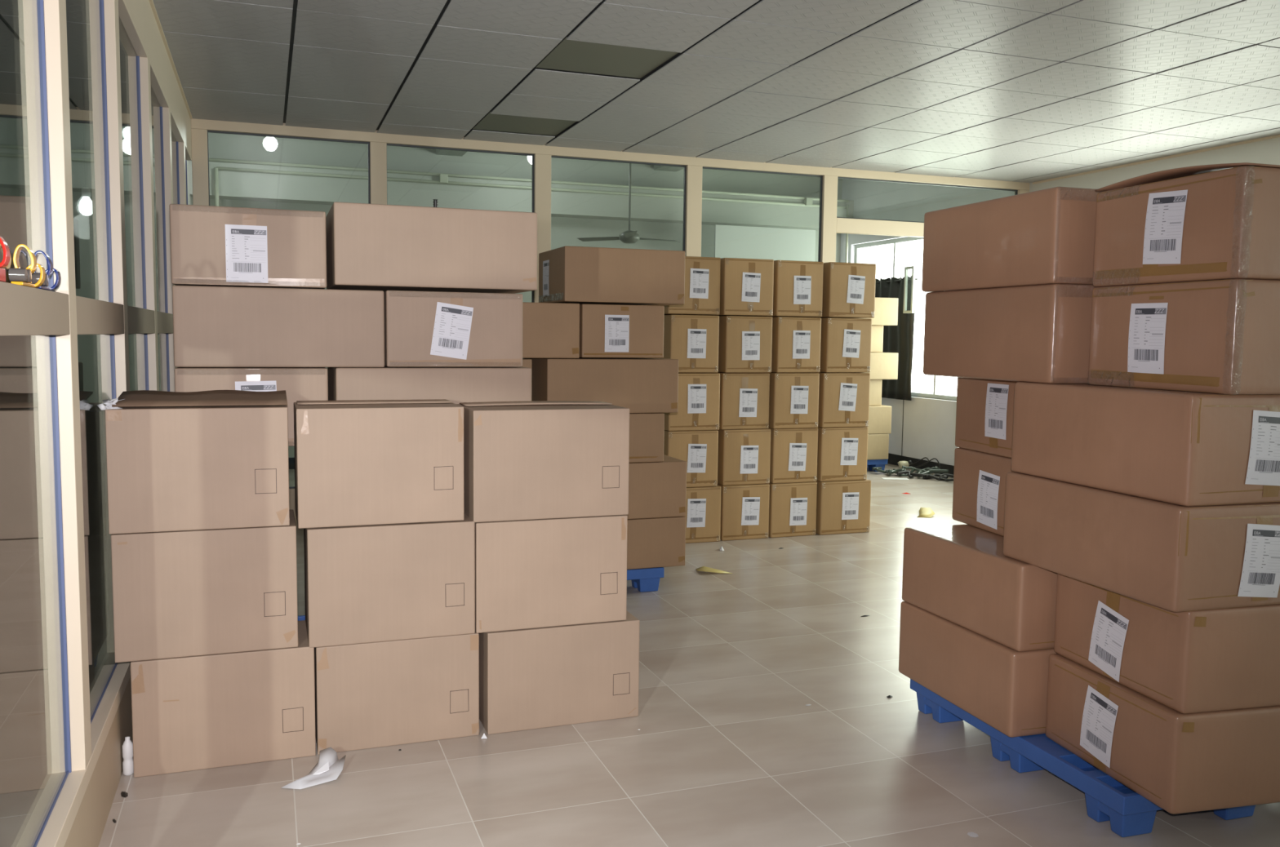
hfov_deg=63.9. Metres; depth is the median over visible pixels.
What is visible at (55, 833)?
trim
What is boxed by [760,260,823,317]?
carton
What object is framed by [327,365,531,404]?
carton
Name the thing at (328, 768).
sheet
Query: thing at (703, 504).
carton
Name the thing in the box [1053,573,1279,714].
carton
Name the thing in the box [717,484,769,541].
carton
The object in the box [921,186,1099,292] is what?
carton
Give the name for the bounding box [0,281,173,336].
trim
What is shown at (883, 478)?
paper sheet
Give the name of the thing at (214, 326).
carton
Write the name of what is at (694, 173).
trim
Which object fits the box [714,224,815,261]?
window
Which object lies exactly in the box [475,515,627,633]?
carton
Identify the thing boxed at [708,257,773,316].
carton
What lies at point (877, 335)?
carton
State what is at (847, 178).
window
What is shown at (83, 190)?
bulb socket
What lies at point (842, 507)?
carton
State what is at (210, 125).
trim
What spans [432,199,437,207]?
rod
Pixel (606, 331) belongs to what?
carton
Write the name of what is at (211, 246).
carton
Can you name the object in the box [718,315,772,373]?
carton
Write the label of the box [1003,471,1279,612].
carton
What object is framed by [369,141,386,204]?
trim
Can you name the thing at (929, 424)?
wall
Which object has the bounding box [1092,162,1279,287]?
carton
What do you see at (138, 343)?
window
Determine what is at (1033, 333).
carton
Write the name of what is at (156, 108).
window
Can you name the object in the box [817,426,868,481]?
carton
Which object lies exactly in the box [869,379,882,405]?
carton
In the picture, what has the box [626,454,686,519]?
carton
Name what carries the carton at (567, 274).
on the carton at (606, 331)
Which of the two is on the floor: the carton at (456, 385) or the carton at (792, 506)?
the carton at (792, 506)
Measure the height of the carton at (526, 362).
0.312 m
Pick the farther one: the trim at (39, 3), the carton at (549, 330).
the carton at (549, 330)
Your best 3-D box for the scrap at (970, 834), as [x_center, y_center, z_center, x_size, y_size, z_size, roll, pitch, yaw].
[1.046,1.292,3.223,0.032,0.001,0.036,-1,5,-20]
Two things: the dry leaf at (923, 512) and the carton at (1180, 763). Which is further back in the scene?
the dry leaf at (923, 512)
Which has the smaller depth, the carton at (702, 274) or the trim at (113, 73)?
the trim at (113, 73)
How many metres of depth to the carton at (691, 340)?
7.60 m
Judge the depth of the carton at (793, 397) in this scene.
7.92 m
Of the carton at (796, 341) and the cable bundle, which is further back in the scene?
the cable bundle
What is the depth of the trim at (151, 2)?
8.14 m
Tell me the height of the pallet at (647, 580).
0.149 m
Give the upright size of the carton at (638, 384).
0.321 m
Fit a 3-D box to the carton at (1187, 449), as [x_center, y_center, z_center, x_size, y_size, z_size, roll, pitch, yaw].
[1.739,0.041,3.392,0.618,0.324,0.816,-1,5,-17]
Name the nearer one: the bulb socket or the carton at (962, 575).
the carton at (962, 575)
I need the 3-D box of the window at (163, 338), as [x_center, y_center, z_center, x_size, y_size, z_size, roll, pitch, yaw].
[-2.596,0.121,5.566,0.016,1.218,1.045,-1,5,-20]
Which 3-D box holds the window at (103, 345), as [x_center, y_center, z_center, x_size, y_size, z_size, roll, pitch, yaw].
[-1.806,0.315,3.407,0.016,1.218,1.040,-1,5,-20]
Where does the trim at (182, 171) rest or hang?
attached to the wall at (88, 826)
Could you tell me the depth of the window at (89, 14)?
3.54 m
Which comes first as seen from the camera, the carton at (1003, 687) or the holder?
the carton at (1003, 687)
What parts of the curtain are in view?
hanging rod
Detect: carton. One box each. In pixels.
[96,390,289,534]
[111,509,297,662]
[130,620,315,777]
[168,204,326,288]
[172,285,384,367]
[173,367,328,446]
[293,399,464,528]
[303,513,475,648]
[314,631,479,755]
[325,201,537,293]
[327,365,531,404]
[383,290,522,367]
[457,400,629,522]
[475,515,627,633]
[479,610,639,734]
[521,358,532,385]
[522,302,579,358]
[526,357,678,413]
[538,245,684,306]
[579,303,664,358]
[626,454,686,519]
[626,516,685,569]
[629,413,664,462]
[662,256,720,315]
[662,315,719,373]
[663,373,719,431]
[663,430,718,488]
[685,485,720,543]
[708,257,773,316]
[717,372,769,430]
[717,428,770,485]
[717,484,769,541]
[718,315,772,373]
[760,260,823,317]
[768,372,819,428]
[768,427,817,484]
[768,481,817,537]
[771,316,821,373]
[815,479,871,535]
[816,262,875,318]
[817,372,870,427]
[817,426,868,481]
[819,317,871,373]
[862,352,897,379]
[866,434,888,460]
[867,404,891,434]
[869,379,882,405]
[871,297,897,325]
[871,325,883,352]
[898,601,1057,737]
[902,524,1057,652]
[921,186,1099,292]
[923,284,1096,383]
[951,447,1013,536]
[955,377,1018,457]
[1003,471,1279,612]
[1011,382,1279,506]
[1045,653,1279,814]
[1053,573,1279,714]
[1088,279,1279,395]
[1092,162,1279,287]
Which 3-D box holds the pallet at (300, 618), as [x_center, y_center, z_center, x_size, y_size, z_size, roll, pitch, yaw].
[-1.309,1.065,4.705,1.400,0.149,1.000,-1,5,-20]
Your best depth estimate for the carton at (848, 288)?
8.01 m
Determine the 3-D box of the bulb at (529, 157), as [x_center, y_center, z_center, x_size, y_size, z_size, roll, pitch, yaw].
[-1.145,-3.081,11.059,0.140,0.565,0.140,-1,5,-20]
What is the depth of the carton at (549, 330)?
5.88 m
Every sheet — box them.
[280,747,346,789]
[881,477,908,479]
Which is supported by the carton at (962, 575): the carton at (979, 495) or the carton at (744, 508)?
the carton at (979, 495)
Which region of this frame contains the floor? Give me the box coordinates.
[0,463,1279,846]
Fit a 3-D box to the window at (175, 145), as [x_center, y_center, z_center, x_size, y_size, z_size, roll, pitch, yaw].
[-2.975,-1.282,6.536,0.016,1.185,1.045,-1,5,-20]
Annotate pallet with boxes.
[297,615,305,621]
[626,567,664,592]
[866,459,887,471]
[910,679,1255,837]
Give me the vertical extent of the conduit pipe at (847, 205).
1.800 m
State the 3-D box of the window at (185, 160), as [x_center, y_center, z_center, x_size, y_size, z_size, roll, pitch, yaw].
[-3.311,-1.365,7.453,0.016,1.185,0.695,-1,5,-20]
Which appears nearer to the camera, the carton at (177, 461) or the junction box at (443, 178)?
the carton at (177, 461)
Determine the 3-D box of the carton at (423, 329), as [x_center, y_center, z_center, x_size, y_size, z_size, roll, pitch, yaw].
[-0.891,-0.421,4.600,0.573,0.308,0.809,-1,5,-20]
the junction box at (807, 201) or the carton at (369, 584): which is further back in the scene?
the junction box at (807, 201)
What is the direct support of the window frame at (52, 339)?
in the wall at (88, 826)
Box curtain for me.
[875,275,917,400]
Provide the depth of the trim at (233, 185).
11.88 m
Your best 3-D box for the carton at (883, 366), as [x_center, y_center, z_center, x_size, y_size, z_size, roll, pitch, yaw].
[2.527,-0.682,12.053,0.822,0.309,0.554,-1,5,-20]
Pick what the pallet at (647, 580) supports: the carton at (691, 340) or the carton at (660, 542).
the carton at (660, 542)
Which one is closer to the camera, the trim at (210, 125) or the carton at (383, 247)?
the carton at (383, 247)
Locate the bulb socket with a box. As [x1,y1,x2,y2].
[81,186,86,196]
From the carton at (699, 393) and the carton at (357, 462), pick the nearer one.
the carton at (357, 462)
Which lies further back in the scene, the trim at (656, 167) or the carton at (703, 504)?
the trim at (656, 167)
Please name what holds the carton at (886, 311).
on the carton at (877, 335)
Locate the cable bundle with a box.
[871,457,953,481]
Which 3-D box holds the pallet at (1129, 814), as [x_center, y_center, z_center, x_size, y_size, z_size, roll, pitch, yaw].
[1.790,1.171,3.893,1.000,0.149,1.200,-1,5,-18]
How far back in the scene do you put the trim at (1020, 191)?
10.36 m
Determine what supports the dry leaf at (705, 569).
on the floor
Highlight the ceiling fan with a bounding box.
[577,163,680,243]
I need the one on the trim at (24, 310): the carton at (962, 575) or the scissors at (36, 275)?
the scissors at (36, 275)
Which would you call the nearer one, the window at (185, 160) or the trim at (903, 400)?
the window at (185, 160)
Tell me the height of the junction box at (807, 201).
0.100 m
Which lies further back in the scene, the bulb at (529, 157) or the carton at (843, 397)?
the bulb at (529, 157)
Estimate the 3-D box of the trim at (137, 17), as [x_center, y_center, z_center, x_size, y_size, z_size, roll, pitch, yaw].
[-1.514,-1.680,2.486,0.095,0.330,11.170,-1,5,-20]
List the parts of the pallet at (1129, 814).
underside plate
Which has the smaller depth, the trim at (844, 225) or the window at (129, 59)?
the window at (129, 59)
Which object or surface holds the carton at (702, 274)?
on the carton at (691, 340)
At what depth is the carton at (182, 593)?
3.59 m
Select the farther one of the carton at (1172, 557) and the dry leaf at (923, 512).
the dry leaf at (923, 512)
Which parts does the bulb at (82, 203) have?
bulb globe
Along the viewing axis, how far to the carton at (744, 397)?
7.79 m
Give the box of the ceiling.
[0,0,1279,182]
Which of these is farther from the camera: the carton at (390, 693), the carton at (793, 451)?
the carton at (793, 451)
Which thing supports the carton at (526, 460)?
on the carton at (553, 572)
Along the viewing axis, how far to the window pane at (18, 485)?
7.50 m
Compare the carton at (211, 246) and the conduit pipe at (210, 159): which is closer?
the carton at (211, 246)
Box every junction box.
[439,173,448,183]
[804,197,812,205]
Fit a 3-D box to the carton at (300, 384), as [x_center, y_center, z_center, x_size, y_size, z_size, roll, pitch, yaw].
[-1.636,-0.094,4.357,0.568,0.308,0.809,-1,5,-20]
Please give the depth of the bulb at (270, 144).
10.12 m
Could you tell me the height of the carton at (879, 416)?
0.322 m
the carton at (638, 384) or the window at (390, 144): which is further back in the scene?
the window at (390, 144)
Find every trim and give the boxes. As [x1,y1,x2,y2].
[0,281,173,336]
[11,662,130,846]
[103,0,129,398]
[118,0,191,160]
[139,56,159,391]
[148,0,1279,184]
[162,106,177,391]
[177,142,186,204]
[188,160,853,231]
[191,118,1030,190]
[191,128,208,205]
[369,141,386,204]
[435,149,467,156]
[533,153,551,302]
[653,164,684,171]
[684,164,702,257]
[820,175,837,262]
[836,217,924,237]
[901,400,903,455]
[1014,189,1029,194]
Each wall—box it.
[64,677,133,846]
[186,160,191,204]
[191,132,842,457]
[840,137,1279,466]
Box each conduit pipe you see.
[208,158,848,202]
[213,168,218,206]
[216,166,846,208]
[845,204,848,262]
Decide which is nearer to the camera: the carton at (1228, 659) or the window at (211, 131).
the carton at (1228, 659)
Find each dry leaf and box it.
[695,566,732,573]
[916,507,934,517]
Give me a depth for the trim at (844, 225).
9.83 m
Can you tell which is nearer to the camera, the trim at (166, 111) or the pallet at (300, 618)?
the pallet at (300, 618)
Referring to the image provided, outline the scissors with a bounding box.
[8,244,45,288]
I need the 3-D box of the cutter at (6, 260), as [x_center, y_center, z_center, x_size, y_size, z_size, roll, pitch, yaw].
[-1.311,-0.338,2.079,0.042,0.096,0.096,-1,5,-20]
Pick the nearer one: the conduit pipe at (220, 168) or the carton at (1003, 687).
the carton at (1003, 687)
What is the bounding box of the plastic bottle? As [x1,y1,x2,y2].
[121,736,133,776]
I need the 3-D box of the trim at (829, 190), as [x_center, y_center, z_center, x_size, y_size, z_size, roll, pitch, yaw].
[1.759,-0.796,9.772,0.144,3.070,0.080,-1,5,-20]
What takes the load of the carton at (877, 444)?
on the pallet at (871, 464)
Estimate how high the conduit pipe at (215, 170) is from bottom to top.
0.860 m
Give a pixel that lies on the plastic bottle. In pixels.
(127, 746)
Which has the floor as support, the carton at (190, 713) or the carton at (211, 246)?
the carton at (190, 713)
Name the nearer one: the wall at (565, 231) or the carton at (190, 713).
the carton at (190, 713)
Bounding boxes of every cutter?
[0,235,10,281]
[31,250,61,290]
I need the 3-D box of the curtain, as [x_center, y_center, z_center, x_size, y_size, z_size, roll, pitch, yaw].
[2.999,-1.077,12.898,0.062,1.490,1.530,-1,5,-20]
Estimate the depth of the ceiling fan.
10.96 m
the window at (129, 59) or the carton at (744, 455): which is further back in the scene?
the carton at (744, 455)
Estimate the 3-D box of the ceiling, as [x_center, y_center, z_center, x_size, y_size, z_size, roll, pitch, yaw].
[0.258,-1.885,3.142,11.900,0.050,11.220,-1,5,-20]
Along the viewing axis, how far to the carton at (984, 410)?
4.18 m
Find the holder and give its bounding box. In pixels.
[897,460,912,468]
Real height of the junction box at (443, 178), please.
0.100 m
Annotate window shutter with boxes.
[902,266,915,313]
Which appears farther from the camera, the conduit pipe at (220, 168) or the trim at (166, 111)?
the conduit pipe at (220, 168)
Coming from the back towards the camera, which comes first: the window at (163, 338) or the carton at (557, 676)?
the window at (163, 338)
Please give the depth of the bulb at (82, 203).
6.56 m
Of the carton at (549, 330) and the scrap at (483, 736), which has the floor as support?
the scrap at (483, 736)
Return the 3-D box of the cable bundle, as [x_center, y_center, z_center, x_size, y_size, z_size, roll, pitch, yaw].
[3.116,0.514,11.577,0.665,0.203,1.154,-1,5,-20]
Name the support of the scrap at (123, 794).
on the floor
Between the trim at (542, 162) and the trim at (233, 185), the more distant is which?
the trim at (233, 185)
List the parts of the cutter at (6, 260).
plate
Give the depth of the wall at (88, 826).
3.21 m
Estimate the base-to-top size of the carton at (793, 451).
0.426 m
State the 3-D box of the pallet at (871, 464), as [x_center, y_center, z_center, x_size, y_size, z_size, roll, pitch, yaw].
[2.326,0.462,12.293,0.900,0.149,0.900,-1,5,-20]
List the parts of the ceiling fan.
blade, rod, blade, blade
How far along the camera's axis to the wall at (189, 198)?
10.63 m
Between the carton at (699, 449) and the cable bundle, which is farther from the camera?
the cable bundle
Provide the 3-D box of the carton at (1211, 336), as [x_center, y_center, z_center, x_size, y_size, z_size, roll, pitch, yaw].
[1.968,-0.274,3.278,0.810,0.327,0.602,-1,5,-16]
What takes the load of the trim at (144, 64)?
attached to the wall at (88, 826)
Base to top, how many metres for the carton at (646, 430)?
0.293 m
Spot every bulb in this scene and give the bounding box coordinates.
[78,162,87,215]
[262,137,277,151]
[527,155,532,164]
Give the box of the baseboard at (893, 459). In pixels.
[288,453,954,475]
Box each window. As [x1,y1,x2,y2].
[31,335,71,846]
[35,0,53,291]
[74,0,113,302]
[90,333,118,724]
[118,15,146,309]
[128,333,149,391]
[151,85,168,313]
[157,333,169,391]
[171,129,179,204]
[185,160,187,204]
[207,130,370,205]
[386,143,533,302]
[551,155,686,251]
[702,166,822,262]
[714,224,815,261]
[836,176,1017,222]
[854,236,956,401]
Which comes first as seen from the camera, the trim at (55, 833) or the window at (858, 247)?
the trim at (55, 833)
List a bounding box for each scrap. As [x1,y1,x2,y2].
[120,791,128,797]
[480,733,487,738]
[967,832,978,837]
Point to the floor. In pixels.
(728, 750)
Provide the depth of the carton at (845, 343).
8.05 m

